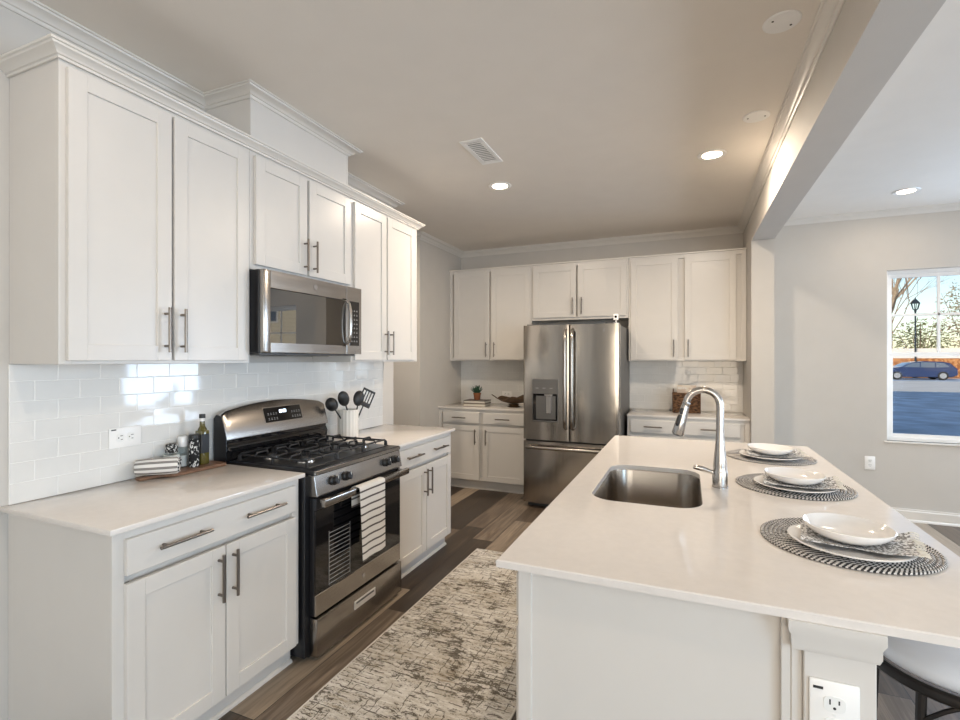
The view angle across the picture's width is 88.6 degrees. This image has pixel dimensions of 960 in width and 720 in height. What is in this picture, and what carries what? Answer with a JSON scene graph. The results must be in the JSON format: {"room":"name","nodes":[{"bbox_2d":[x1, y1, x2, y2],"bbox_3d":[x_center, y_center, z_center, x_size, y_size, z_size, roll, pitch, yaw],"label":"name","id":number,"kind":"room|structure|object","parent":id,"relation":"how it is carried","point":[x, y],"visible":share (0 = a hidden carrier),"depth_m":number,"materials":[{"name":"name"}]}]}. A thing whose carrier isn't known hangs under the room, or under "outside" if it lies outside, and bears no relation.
{"room":"kitchen","nodes":[
{"label":"kitchen","id":0,"kind":"room"},
{"bbox_2d":[0,5,392,719],"bbox_3d":[-2.252,0.054,0.784,0.142,2.800,7.495,0,0,23],"label":"wall","id":1,"kind":"structure","parent":0,"point":[61,417],"depth_m":2.09,"materials":[{"name":"tile"}]},
{"bbox_2d":[109,425,140,448],"bbox_3d":[-1.578,0.346,2.191,0.007,0.088,0.136,0,0,23],"label":"outlet","id":2,"kind":"object","parent":1,"relation":"attached to","point":[124,436],"visible":1,"depth_m":2.19,"materials":[{"name":"white plastic"}]},
{"bbox_2d":[116,432,134,441],"bbox_3d":[-1.576,0.346,2.190,0.002,0.038,0.077,0,0,23],"label":"socket","id":3,"kind":"object","parent":2,"relation":"attached to","point":[120,436],"depth_m":2.19,"materials":[{"name":"white plastic"}]},
{"bbox_2d":[10,58,248,363],"bbox_3d":[-1.422,-0.517,2.127,0.366,1.069,0.807,0,0,23],"label":"upper cabinet","id":4,"kind":"object","parent":1,"relation":"attached to","point":[129,215],"visible":1,"depth_m":1.88,"materials":[{"name":"paint"}]},
{"bbox_2d":[0,33,424,229],"bbox_3d":[-1.105,-1.066,2.887,0.363,0.046,2.547,0,0,23],"label":"trim","id":5,"kind":"structure","parent":4,"relation":"on","point":[50,47],"depth_m":2.00,"materials":[{"name":"paint"}]},
{"bbox_2d":[0,0,404,207],"bbox_3d":[-2.211,-1.322,0.806,0.202,0.048,7.567,0,0,23],"label":"trim","id":6,"kind":"structure","parent":1,"relation":"attached to","point":[34,11],"depth_m":2.13,"materials":[{"name":"paint"}]},
{"bbox_2d":[249,149,350,286],"bbox_3d":[-1.110,-0.752,2.867,0.366,0.599,0.797,0,0,23],"label":"upper cabinet","id":7,"kind":"object","parent":1,"relation":"attached to","point":[299,225],"visible":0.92,"depth_m":2.72,"materials":[{"name":"paint"}]},
{"bbox_2d":[249,269,360,356],"bbox_3d":[-1.073,-0.232,2.849,0.444,0.430,0.787,0,0,23],"label":"microwave","id":8,"kind":"object","parent":7,"relation":"attached to","point":[290,315],"visible":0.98,"depth_m":2.65,"materials":[{"name":"silver metal"}]},
{"bbox_2d":[313,198,416,361],"bbox_3d":[-0.790,-0.517,3.624,0.366,1.069,0.845,0,0,23],"label":"upper cabinet","id":9,"kind":"object","parent":1,"relation":"attached to","point":[383,247],"visible":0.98,"depth_m":3.50,"materials":[{"name":"paint"}]},
{"bbox_2d":[206,98,347,184],"bbox_3d":[-1.140,-1.202,2.864,0.316,0.288,0.762,0,0,23],"label":"wall","id":10,"kind":"structure","parent":0,"point":[248,116],"depth_m":2.65,"materials":[{"name":"paint"}]},
{"bbox_2d":[204,79,362,156],"bbox_3d":[-1.109,-1.324,2.850,0.385,0.045,0.900,0,0,23],"label":"trim","id":11,"kind":"structure","parent":10,"relation":"attached to","point":[245,89],"depth_m":2.55,"materials":[{"name":"paint"}]},
{"bbox_2d":[393,239,424,425],"bbox_3d":[-1.671,0.054,5.769,2.280,2.800,0.120,0,0,23],"label":"wall","id":12,"kind":"structure","parent":0,"point":[408,377],"depth_m":5.32,"materials":[{"name":"paint"}]},
{"bbox_2d":[425,242,460,426],"bbox_3d":[-0.473,0.054,5.830,0.120,2.800,0.924,0,0,23],"label":"wall","id":13,"kind":"structure","parent":0,"point":[442,375],"depth_m":5.64,"materials":[{"name":"paint"}]},
{"bbox_2d":[473,393,480,399],"bbox_3d":[-0.033,0.428,5.695,0.092,0.081,0.092,0,0,23],"label":"pot","id":14,"kind":"object","parent":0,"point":[476,395],"depth_m":5.66,"materials":[{"name":"ceramic"}]},
{"bbox_2d":[37,0,959,250],"bbox_3d":[0.090,-1.421,0.912,9.300,0.150,9.950,0,0,23],"label":"ceiling","id":15,"kind":"structure","parent":0,"point":[599,115],"depth_m":2.52,"materials":[{"name":"paint"}]},
{"bbox_2d":[459,138,502,164],"bbox_3d":[0.013,-1.343,3.190,0.150,0.007,0.380,0,0,23],"label":"ceiling vent","id":16,"kind":"object","parent":15,"relation":"in","point":[478,147],"visible":1,"depth_m":3.17,"materials":[{"name":"white plastic"}]},
{"bbox_2d":[488,182,511,189],"bbox_3d":[0.155,-1.343,3.817,0.180,0.006,0.180,0,0,23],"label":"recessed light","id":17,"kind":"object","parent":15,"relation":"in","point":[496,185],"visible":1,"depth_m":3.81,"materials":[{"name":"white plastic"}]},
{"bbox_2d":[697,149,726,160],"bbox_3d":[1.525,-1.343,3.233,0.180,0.006,0.180,0,0,23],"label":"recessed light","id":18,"kind":"object","parent":15,"relation":"in","point":[712,154],"visible":1,"depth_m":3.23,"materials":[{"name":"white plastic"}]},
{"bbox_2d":[743,110,770,122],"bbox_3d":[1.530,-1.342,2.724,0.136,0.008,0.136,0,0,23],"label":"cover","id":19,"kind":"object","parent":15,"relation":"attached to","point":[756,116],"visible":1,"depth_m":2.72,"materials":[{"name":"white plastic"}]},
{"bbox_2d":[762,10,801,33],"bbox_3d":[1.203,-1.342,1.962,0.136,0.008,0.136,0,0,-12],"label":"cover","id":20,"kind":"object","parent":15,"relation":"attached to","point":[785,20],"visible":1,"depth_m":1.95,"materials":[{"name":"white plastic"}]},
{"bbox_2d":[892,187,920,194],"bbox_3d":[3.409,-1.343,3.934,0.180,0.006,0.180,0,0,23],"label":"recessed light","id":21,"kind":"object","parent":15,"relation":"in","point":[904,191],"visible":1,"depth_m":3.93,"materials":[{"name":"white plastic"}]},
{"bbox_2d":[218,486,959,719],"bbox_3d":[0.090,1.514,0.912,9.300,0.120,9.950,0,0,23],"label":"floor","id":22,"kind":"structure","parent":0,"point":[481,519],"depth_m":2.85,"materials":[{"name":"brown wood"}]},
{"bbox_2d":[8,479,297,719],"bbox_3d":[-1.282,1.007,2.074,0.666,0.894,0.825,0,0,23],"label":"base cabinet","id":23,"kind":"object","parent":22,"relation":"on","point":[186,616],"visible":0.94,"depth_m":1.77,"materials":[{"name":"paint"}]},
{"bbox_2d":[0,464,304,536],"bbox_3d":[-1.295,0.550,2.069,0.648,0.020,0.858,0,0,23],"label":"countertop","id":24,"kind":"structure","parent":23,"relation":"on","point":[112,509],"depth_m":1.91,"materials":[{"name":"white stone"}]},
{"bbox_2d":[135,460,225,480],"bbox_3d":[-1.430,0.532,2.354,0.138,0.015,0.399,0,0,26],"label":"cutting board","id":25,"kind":"object","parent":24,"relation":"on","point":[212,464],"visible":0.73,"depth_m":2.34,"materials":[{"name":"brown wood"}]},
{"bbox_2d":[134,457,181,474],"bbox_3d":[-1.459,0.485,2.232,0.175,0.076,0.076,0,0,-21],"label":"rolled towel","id":26,"kind":"object","parent":25,"relation":"on","point":[166,465],"visible":1,"depth_m":2.21,"materials":[{"name":"fabric"}]},
{"bbox_2d":[163,443,179,457],"bbox_3d":[-1.467,0.463,2.341,0.056,0.122,0.056,0,0,23],"label":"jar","id":27,"kind":"object","parent":25,"relation":"on","point":[170,447],"visible":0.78,"depth_m":2.32,"materials":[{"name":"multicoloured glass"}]},
{"bbox_2d":[177,435,187,466],"bbox_3d":[-1.453,0.449,2.406,0.048,0.150,0.048,0,0,23],"label":"grinder","id":28,"kind":"object","parent":25,"relation":"on","point":[182,441],"visible":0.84,"depth_m":2.39,"materials":[{"name":"silver metal"}]},
{"bbox_2d":[188,434,199,467],"bbox_3d":[-1.397,0.445,2.404,0.047,0.158,0.047,0,0,23],"label":"canister","id":29,"kind":"object","parent":25,"relation":"on","point":[193,438],"visible":1,"depth_m":2.38,"materials":[{"name":"black ceramic"}]},
{"bbox_2d":[195,414,208,464],"bbox_3d":[-1.389,0.399,2.461,0.047,0.250,0.047,0,0,23],"label":"oil bottle","id":30,"kind":"object","parent":25,"relation":"on","point":[202,430],"visible":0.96,"depth_m":2.45,"materials":[{"name":"green glass"}]},
{"bbox_2d":[214,399,408,658],"bbox_3d":[-0.916,0.848,2.807,0.723,1.212,0.784,0,0,23],"label":"gas range","id":31,"kind":"object","parent":22,"relation":"on","point":[337,590],"visible":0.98,"depth_m":2.60,"materials":[{"name":"silver metal"}]},
{"bbox_2d":[226,440,399,475],"bbox_3d":[-0.941,0.547,2.831,0.649,0.028,0.758,0,0,23],"label":"cooktop","id":32,"kind":"object","parent":31,"relation":"in","point":[329,465],"depth_m":2.63,"materials":[{"name":"black metal"}]},
{"bbox_2d":[352,477,384,561],"bbox_3d":[-0.595,0.857,2.655,0.063,0.393,0.230,0,0,23],"label":"dish towel","id":33,"kind":"object","parent":31,"relation":"hanging from","point":[371,498],"visible":0.98,"depth_m":2.64,"materials":[{"name":"fabric"}]},
{"bbox_2d":[286,548,517,719],"bbox_3d":[-0.167,1.448,2.352,0.832,0.011,2.708,0,0,23],"label":"runner rug","id":34,"kind":"object","parent":22,"relation":"on","point":[451,655],"visible":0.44,"depth_m":2.34,"materials":[{"name":"beige carpet"}]},
{"bbox_2d":[398,433,450,578],"bbox_3d":[-0.645,1.007,3.582,0.666,0.894,0.820,0,0,23],"label":"base cabinet","id":35,"kind":"object","parent":22,"relation":"on","point":[425,492],"visible":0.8,"depth_m":3.43,"materials":[{"name":"paint"}]},
{"bbox_2d":[329,424,454,447],"bbox_3d":[-0.653,0.550,3.591,0.648,0.020,0.839,0,0,23],"label":"countertop","id":36,"kind":"structure","parent":35,"relation":"on","point":[399,435],"depth_m":3.58,"materials":[{"name":"white stone"}]},
{"bbox_2d":[337,408,358,438],"bbox_3d":[-0.910,0.442,3.392,0.145,0.195,0.142,0,0,23],"label":"utensil crock","id":37,"kind":"object","parent":36,"relation":"on","point":[347,426],"visible":0.83,"depth_m":3.33,"materials":[{"name":"ceramic"}]},
{"bbox_2d":[325,398,340,418],"bbox_3d":[-0.947,0.386,3.318,0.047,0.262,0.192,0,0,44],"label":"ladle","id":38,"kind":"object","parent":37,"relation":"in","point":[331,404],"visible":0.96,"depth_m":3.26,"materials":[{"name":"black plastic"}]},
{"bbox_2d":[338,391,348,409],"bbox_3d":[-0.900,0.365,3.347,0.036,0.303,0.142,0,0,37],"label":"spoon","id":39,"kind":"object","parent":37,"relation":"in","point":[343,397],"visible":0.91,"depth_m":3.31,"materials":[{"name":"black plastic"}]},
{"bbox_2d":[353,391,363,409],"bbox_3d":[-0.853,0.367,3.421,0.029,0.297,0.105,0,0,42],"label":"serving spoon","id":40,"kind":"object","parent":37,"relation":"in","point":[358,398],"visible":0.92,"depth_m":3.42,"materials":[{"name":"black plastic"}]},
{"bbox_2d":[359,387,374,415],"bbox_3d":[-0.827,0.357,3.469,0.200,0.319,0.031,0,0,-45],"label":"slotted turner","id":41,"kind":"object","parent":37,"relation":"in","point":[364,404],"visible":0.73,"depth_m":3.49,"materials":[{"name":"black plastic"}]},
{"bbox_2d":[439,408,524,493],"bbox_3d":[0.123,1.007,5.714,1.065,0.894,0.666,0,0,23],"label":"base cabinet","id":42,"kind":"object","parent":22,"relation":"on","point":[487,451],"visible":0.75,"depth_m":5.42,"materials":[{"name":"paint"}]},
{"bbox_2d":[438,402,523,411],"bbox_3d":[0.143,0.550,5.727,1.094,0.020,0.634,0,0,23],"label":"countertop","id":43,"kind":"structure","parent":42,"relation":"on","point":[494,406],"depth_m":5.53,"materials":[{"name":"white stone"}]},
{"bbox_2d":[463,403,490,406],"bbox_3d":[-0.034,0.522,5.701,0.270,0.034,0.200,0,0,19],"label":"book","id":44,"kind":"object","parent":43,"relation":"on","point":[464,404],"visible":0.83,"depth_m":5.62,"materials":[{"name":"white paper"}]},
{"bbox_2d":[464,399,490,403],"bbox_3d":[-0.029,0.487,5.699,0.265,0.036,0.195,0,0,23],"label":"book","id":45,"kind":"object","parent":44,"relation":"on","point":[481,401],"visible":1,"depth_m":5.62,"materials":[{"name":"white paper"}]},
{"bbox_2d":[472,386,481,399],"bbox_3d":[-0.035,0.382,5.692,0.132,0.173,0.132,0,0,23],"label":"potted succulent","id":46,"kind":"object","parent":45,"relation":"on","point":[477,394],"visible":1,"depth_m":5.67,"materials":[{"name":"green plant"}]},
{"bbox_2d":[491,394,523,407],"bbox_3d":[0.388,0.468,5.558,0.513,0.143,0.295,0,0,23],"label":"decorative bowl","id":47,"kind":"object","parent":43,"relation":"on","point":[514,400],"visible":0.86,"depth_m":5.51,"materials":[{"name":"brown wood"}]},
{"bbox_2d":[524,322,629,505],"bbox_3d":[1.010,0.555,5.053,0.920,1.797,0.983,0,0,23],"label":"refrigerator","id":48,"kind":"object","parent":22,"relation":"on","point":[577,376],"visible":0.92,"depth_m":4.69,"materials":[{"name":"silver metal"}]},
{"bbox_2d":[613,314,617,322],"bbox_3d":[1.254,-0.376,4.539,0.044,0.088,0.044,0,0,23],"label":"camera","id":49,"kind":"object","parent":48,"relation":"on","point":[615,316],"visible":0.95,"depth_m":4.53,"materials":[{"name":"white plastic"}]},
{"bbox_2d":[627,416,749,442],"bbox_3d":[2.052,1.007,4.901,1.065,0.894,0.666,0,0,23],"label":"base cabinet","id":50,"kind":"object","parent":22,"relation":"on","point":[695,429],"visible":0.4,"depth_m":4.62,"materials":[{"name":"paint"}]},
{"bbox_2d":[627,408,749,421],"bbox_3d":[2.059,0.550,4.919,1.068,0.020,0.634,0,0,23],"label":"countertop","id":51,"kind":"structure","parent":50,"relation":"on","point":[658,413],"depth_m":4.81,"materials":[{"name":"white stone"}]},
{"bbox_2d":[672,388,700,413],"bbox_3d":[2.096,0.419,4.999,0.270,0.240,0.141,0,0,20],"label":"wicker basket","id":52,"kind":"object","parent":51,"relation":"on","point":[677,398],"visible":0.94,"depth_m":4.94,"materials":[{"name":"brown wicker"}]},
{"bbox_2d":[677,385,695,392],"bbox_3d":[2.101,0.396,5.001,0.180,0.262,0.039,0,0,20],"label":"magazine","id":53,"kind":"object","parent":52,"relation":"in","point":[680,388],"visible":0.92,"depth_m":5.01,"materials":[{"name":"beige paper"}]},
{"bbox_2d":[516,571,887,719],"bbox_3d":[0.883,1.007,2.227,0.848,0.894,2.322,0,0,23],"label":"kitchen island","id":54,"kind":"object","parent":22,"relation":"on","point":[585,651],"visible":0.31,"depth_m":1.19,"materials":[{"name":"paint"}]},
{"bbox_2d":[496,435,959,647],"bbox_3d":[1.037,0.550,2.186,1.163,0.020,2.357,0,0,23],"label":"countertop","id":55,"kind":"structure","parent":54,"relation":"on","point":[716,552],"depth_m":1.38,"materials":[{"name":"white stone"}]},
{"bbox_2d":[594,469,701,507],"bbox_3d":[0.741,0.666,2.148,0.449,0.212,0.725,0,0,23],"label":"sink","id":56,"kind":"object","parent":55,"relation":"in","point":[657,488],"visible":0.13,"depth_m":2.45,"materials":[{"name":"silver metal"}]},
{"bbox_2d":[672,386,727,488],"bbox_3d":[0.941,0.328,2.110,0.221,0.424,0.062,0,0,23],"label":"faucet","id":57,"kind":"object","parent":55,"relation":"on","point":[719,473],"visible":1,"depth_m":2.07,"materials":[{"name":"silver metal"}]},
{"bbox_2d":[726,449,816,465],"bbox_3d":[1.593,0.536,2.709,0.435,0.007,0.435,0,0,-40],"label":"placemat","id":58,"kind":"object","parent":55,"relation":"on","point":[735,454],"visible":0.52,"depth_m":2.59,"materials":[{"name":"grey wicker"}]},
{"bbox_2d":[739,449,802,460],"bbox_3d":[1.567,0.522,2.660,0.297,0.022,0.297,0,0,23],"label":"dinner plate","id":59,"kind":"object","parent":58,"relation":"on","point":[743,452],"visible":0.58,"depth_m":2.61,"materials":[{"name":"white ceramic"}]},
{"bbox_2d":[745,448,809,457],"bbox_3d":[1.591,0.503,2.650,0.276,0.032,0.197,0,0,22],"label":"napkin","id":60,"kind":"object","parent":59,"relation":"on","point":[794,453],"visible":0.72,"depth_m":2.62,"materials":[{"name":"white fabric"}]},
{"bbox_2d":[747,443,793,454],"bbox_3d":[1.579,0.493,2.682,0.220,0.036,0.220,1,0,23],"label":"bowl","id":61,"kind":"object","parent":60,"relation":"on","point":[762,448],"visible":1,"depth_m":2.68,"materials":[{"name":"white ceramic"}]},
{"bbox_2d":[736,473,857,500],"bbox_3d":[1.329,0.536,2.087,0.435,0.007,0.435,0,0,-6],"label":"placemat","id":62,"kind":"object","parent":55,"relation":"on","point":[747,480],"visible":0.49,"depth_m":1.97,"materials":[{"name":"grey wicker"}]},
{"bbox_2d":[754,475,837,493],"bbox_3d":[1.303,0.522,2.039,0.297,0.022,0.297,0,0,23],"label":"dinner plate","id":63,"kind":"object","parent":62,"relation":"on","point":[759,479],"visible":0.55,"depth_m":1.99,"materials":[{"name":"white ceramic"}]},
{"bbox_2d":[763,474,845,489],"bbox_3d":[1.327,0.503,2.030,0.276,0.032,0.194,0,0,29],"label":"napkin","id":64,"kind":"object","parent":63,"relation":"on","point":[828,483],"visible":0.77,"depth_m":2.00,"materials":[{"name":"white fabric"}]},
{"bbox_2d":[764,467,825,484],"bbox_3d":[1.315,0.493,2.061,0.220,0.036,0.220,1,0,23],"label":"bowl","id":65,"kind":"object","parent":64,"relation":"on","point":[794,476],"visible":1,"depth_m":2.08,"materials":[{"name":"white ceramic"}]},
{"bbox_2d":[760,518,947,574],"bbox_3d":[1.071,0.536,1.442,0.435,0.007,0.435,0,0,23],"label":"placemat","id":66,"kind":"object","parent":55,"relation":"on","point":[921,566],"visible":0.41,"depth_m":1.32,"materials":[{"name":"wicker"}]},
{"bbox_2d":[787,523,916,561],"bbox_3d":[1.045,0.522,1.393,0.297,0.022,0.297,0,0,23],"label":"dinner plate","id":67,"kind":"object","parent":66,"relation":"on","point":[794,531],"visible":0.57,"depth_m":1.34,"materials":[{"name":"white ceramic"}]},
{"bbox_2d":[801,522,931,559],"bbox_3d":[1.069,0.503,1.384,0.276,0.032,0.191,0,0,34],"label":"napkin","id":68,"kind":"object","parent":67,"relation":"on","point":[902,545],"visible":0.65,"depth_m":1.34,"materials":[{"name":"grey fabric"}]},
{"bbox_2d":[802,513,897,545],"bbox_3d":[1.057,0.493,1.415,0.220,0.036,0.220,1,0,23],"label":"bowl","id":69,"kind":"object","parent":68,"relation":"on","point":[847,529],"visible":1,"depth_m":1.44,"materials":[{"name":"white ceramic"}]},
{"bbox_2d":[809,677,859,719],"bbox_3d":[0.746,0.749,1.036,0.090,0.139,0.007,0,0,23],"label":"outlet","id":70,"kind":"object","parent":54,"relation":"attached to","point":[828,700],"visible":1,"depth_m":1.03,"materials":[{"name":"white plastic"}]},
{"bbox_2d":[823,696,845,719],"bbox_3d":[0.745,0.749,1.034,0.039,0.078,0.002,0,0,23],"label":"socket","id":71,"kind":"object","parent":70,"relation":"attached to","point":[834,707],"depth_m":1.03,"materials":[{"name":"white plastic"}]},
{"bbox_2d":[877,636,959,719],"bbox_3d":[1.348,1.115,1.385,0.460,0.679,0.460,0,0,23],"label":"bar stool","id":72,"kind":"object","parent":22,"relation":"on","point":[939,665],"visible":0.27,"depth_m":1.29,"materials":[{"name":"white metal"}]},
{"bbox_2d":[461,233,742,411],"bbox_3d":[1.271,0.054,5.671,3.458,2.800,0.162,0,0,23],"label":"wall","id":73,"kind":"structure","parent":0,"point":[652,383],"depth_m":5.37,"materials":[{"name":"tile"}]},
{"bbox_2d":[450,266,539,360],"bbox_3d":[0.161,-0.517,5.854,1.025,1.069,0.378,0,0,23],"label":"upper cabinet","id":74,"kind":"object","parent":73,"relation":"attached to","point":[490,309],"visible":0.87,"depth_m":5.71,"materials":[{"name":"paint"}]},
{"bbox_2d":[449,247,746,271],"bbox_3d":[1.152,-1.059,5.459,3.159,0.014,0.340,0,0,23],"label":"trim","id":75,"kind":"structure","parent":74,"relation":"on","point":[746,247],"depth_m":5.20,"materials":[{"name":"paint"}]},
{"bbox_2d":[502,391,511,396],"bbox_3d":[0.327,0.424,5.977,0.124,0.080,0.007,0,0,23],"label":"outlet","id":76,"kind":"object","parent":73,"relation":"attached to","point":[504,393],"visible":0.88,"depth_m":5.97,"materials":[{"name":"white plastic"}]},
{"bbox_2d":[417,226,741,257],"bbox_3d":[-0.003,-1.315,5.527,5.342,0.062,1.116,0,0,23],"label":"trim","id":77,"kind":"structure","parent":73,"relation":"attached to","point":[423,236],"depth_m":5.51,"materials":[{"name":"paint"}]},
{"bbox_2d":[532,258,628,322],"bbox_3d":[1.117,-0.741,5.451,1.045,0.620,0.378,0,0,23],"label":"upper cabinet","id":78,"kind":"object","parent":73,"relation":"attached to","point":[590,290],"visible":0.97,"depth_m":5.30,"materials":[{"name":"paint"}]},
{"bbox_2d":[629,249,745,360],"bbox_3d":[2.099,-0.517,5.037,1.083,1.069,0.378,0,0,23],"label":"upper cabinet","id":79,"kind":"object","parent":73,"relation":"attached to","point":[683,307],"visible":1,"depth_m":4.88,"materials":[{"name":"paint"}]},
{"bbox_2d":[743,239,773,443],"bbox_3d":[2.618,0.202,4.642,0.176,2.503,0.710,0,0,23],"label":"wall","id":80,"kind":"structure","parent":0,"point":[758,367],"depth_m":4.33,"materials":[{"name":"paint"}]},
{"bbox_2d":[743,0,945,249],"bbox_3d":[0.901,-1.198,0.570,0.176,0.297,9.550,0,0,23],"label":"beam","id":81,"kind":"structure","parent":0,"point":[868,41],"depth_m":1.99,"materials":[{"name":"paint"}]},
{"bbox_2d":[737,0,844,232],"bbox_3d":[0.793,-1.315,0.615,0.058,0.062,9.550,0,0,23],"label":"trim","id":82,"kind":"structure","parent":81,"relation":"attached to","point":[827,14],"depth_m":2.39,"materials":[{"name":"paint"}]},
{"bbox_2d":[774,210,959,513],"bbox_3d":[4.511,0.054,4.230,3.632,2.800,0.160,0,0,23],"label":"wall","id":83,"kind":"structure","parent":0,"point":[830,278],"depth_m":4.58,"materials":[{"name":"paint"}]},
{"bbox_2d":[865,456,874,469],"bbox_3d":[3.588,0.954,4.527,0.080,0.124,0.007,0,0,23],"label":"outlet","id":84,"kind":"object","parent":83,"relation":"attached to","point":[869,460],"visible":1,"depth_m":4.52,"materials":[{"name":"white plastic"}]},
{"bbox_2d":[884,440,959,446],"bbox_3d":[4.085,0.750,4.343,0.845,0.018,0.062,0,0,23],"label":"trim","id":85,"kind":"structure","parent":83,"relation":"attached to","point":[889,441],"depth_m":4.38,"materials":[{"name":"paint"}]},
{"bbox_2d":[887,267,959,443],"bbox_3d":[4.112,-0.034,4.408,0.805,1.550,0.080,0,0,23],"label":"window","id":86,"kind":"structure","parent":83,"relation":"in","point":[938,272],"depth_m":4.47,"materials":[{"name":"white plastic"}]},
{"bbox_2d":[891,507,959,526],"bbox_3d":[2.571,1.399,-0.178,3.482,0.110,9.470,0,0,23],"label":"baseboard","id":87,"kind":"structure","parent":83,"relation":"attached to","point":[913,515],"depth_m":4.35,"materials":[{"name":"paint"}]},
{"label":"outside","id":88,"kind":"structure","parent":0,"visible":0},
{"bbox_2d":[902,377,959,378],"bbox_3d":[66.888,1.744,87.375,180.000,0.320,107.000,0,0,23],"label":"bank","id":89,"kind":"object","parent":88,"point":[902,377],"depth_m":42.81,"materials":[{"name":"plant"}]},
{"bbox_2d":[892,277,917,312],"bbox_3d":[52.645,-7.967,61.556,9.218,19.209,8.844,0,0,23],"label":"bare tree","id":90,"kind":"object","parent":89,"relation":"on","point":[895,296],"visible":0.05,"depth_m":61.76,"materials":[{"name":"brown plant"}]},
{"bbox_2d":[910,297,919,377],"bbox_3d":[37.486,-1.871,42.362,0.702,6.950,0.608,0,0,23],"label":"street lamp","id":91,"kind":"object","parent":89,"relation":"on","point":[915,301],"visible":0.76,"depth_m":42.31,"materials":[{"name":"metal"}]},
{"bbox_2d":[892,277,949,348],"bbox_3d":[44.867,-5.123,50.600,6.188,13.467,5.592,0,0,23],"label":"bare tree","id":92,"kind":"object","parent":89,"relation":"on","point":[927,287],"visible":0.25,"depth_m":51.14,"materials":[{"name":"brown plant"}]},
{"bbox_2d":[892,317,950,348],"bbox_3d":[42.540,-1.245,47.758,4.510,5.743,4.593,0,0,23],"label":"shrub","id":93,"kind":"object","parent":89,"relation":"on","point":[920,329],"visible":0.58,"depth_m":47.46,"materials":[{"name":"green plant"}]},
{"bbox_2d":[892,348,959,376],"bbox_3d":[54.622,0.304,38.989,65.000,2.600,0.400,0,0,23],"label":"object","id":94,"kind":"structure","parent":89,"relation":"on","point":[955,361],"depth_m":44.60,"materials":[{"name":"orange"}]},
{"bbox_2d":[931,279,959,347],"bbox_3d":[50.200,-3.598,49.893,6.824,10.438,6.560,0,0,23],"label":"tree","id":95,"kind":"object","parent":89,"relation":"on","point":[955,287],"visible":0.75,"depth_m":50.86,"materials":[{"name":"green plant"}]},
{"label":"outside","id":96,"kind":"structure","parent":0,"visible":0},
{"bbox_2d":[893,391,959,435],"bbox_3d":[32.673,1.754,6.244,180.000,0.300,25.100,0,0,23],"label":"ground","id":97,"kind":"structure","parent":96,"point":[927,413],"depth_m":14.56,"materials":[{"name":"blue liquid"}]},
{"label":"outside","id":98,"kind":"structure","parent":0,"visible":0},
{"bbox_2d":[893,381,959,391],"bbox_3d":[40.367,1.746,24.488,180.000,0.315,14.500,0,0,23],"label":"pavement","id":99,"kind":"structure","parent":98,"point":[917,386],"depth_m":28.74,"materials":[{"name":"concrete"}]},
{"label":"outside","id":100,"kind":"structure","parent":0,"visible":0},
{"bbox_2d":[893,378,959,381],"bbox_3d":[44.641,1.756,34.624,180.000,0.295,7.500,0,0,23],"label":"road","id":101,"kind":"structure","parent":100,"point":[901,379],"depth_m":39.19,"materials":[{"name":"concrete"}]},
{"bbox_2d":[893,361,957,379],"bbox_3d":[34.611,0.875,39.125,4.612,1.458,1.860,0,0,23],"label":"car","id":102,"kind":"object","parent":101,"relation":"on","point":[930,369],"visible":0.73,"depth_m":38.19,"materials":[{"name":"paint"}]},
{"bbox_3d":[4.244,0.054,-0.884,0.150,2.800,9.470,0,0,23],"label":"wall","id":103,"kind":"structure","parent":0,"visible":0},
{"bbox_2d":[784,203,959,225],"bbox_3d":[2.571,-1.322,-0.178,3.482,0.048,9.470,0,0,23],"label":"trim","id":104,"kind":"structure","parent":103,"relation":"attached to","point":[953,206],"depth_m":4.48,"materials":[{"name":"paint"}]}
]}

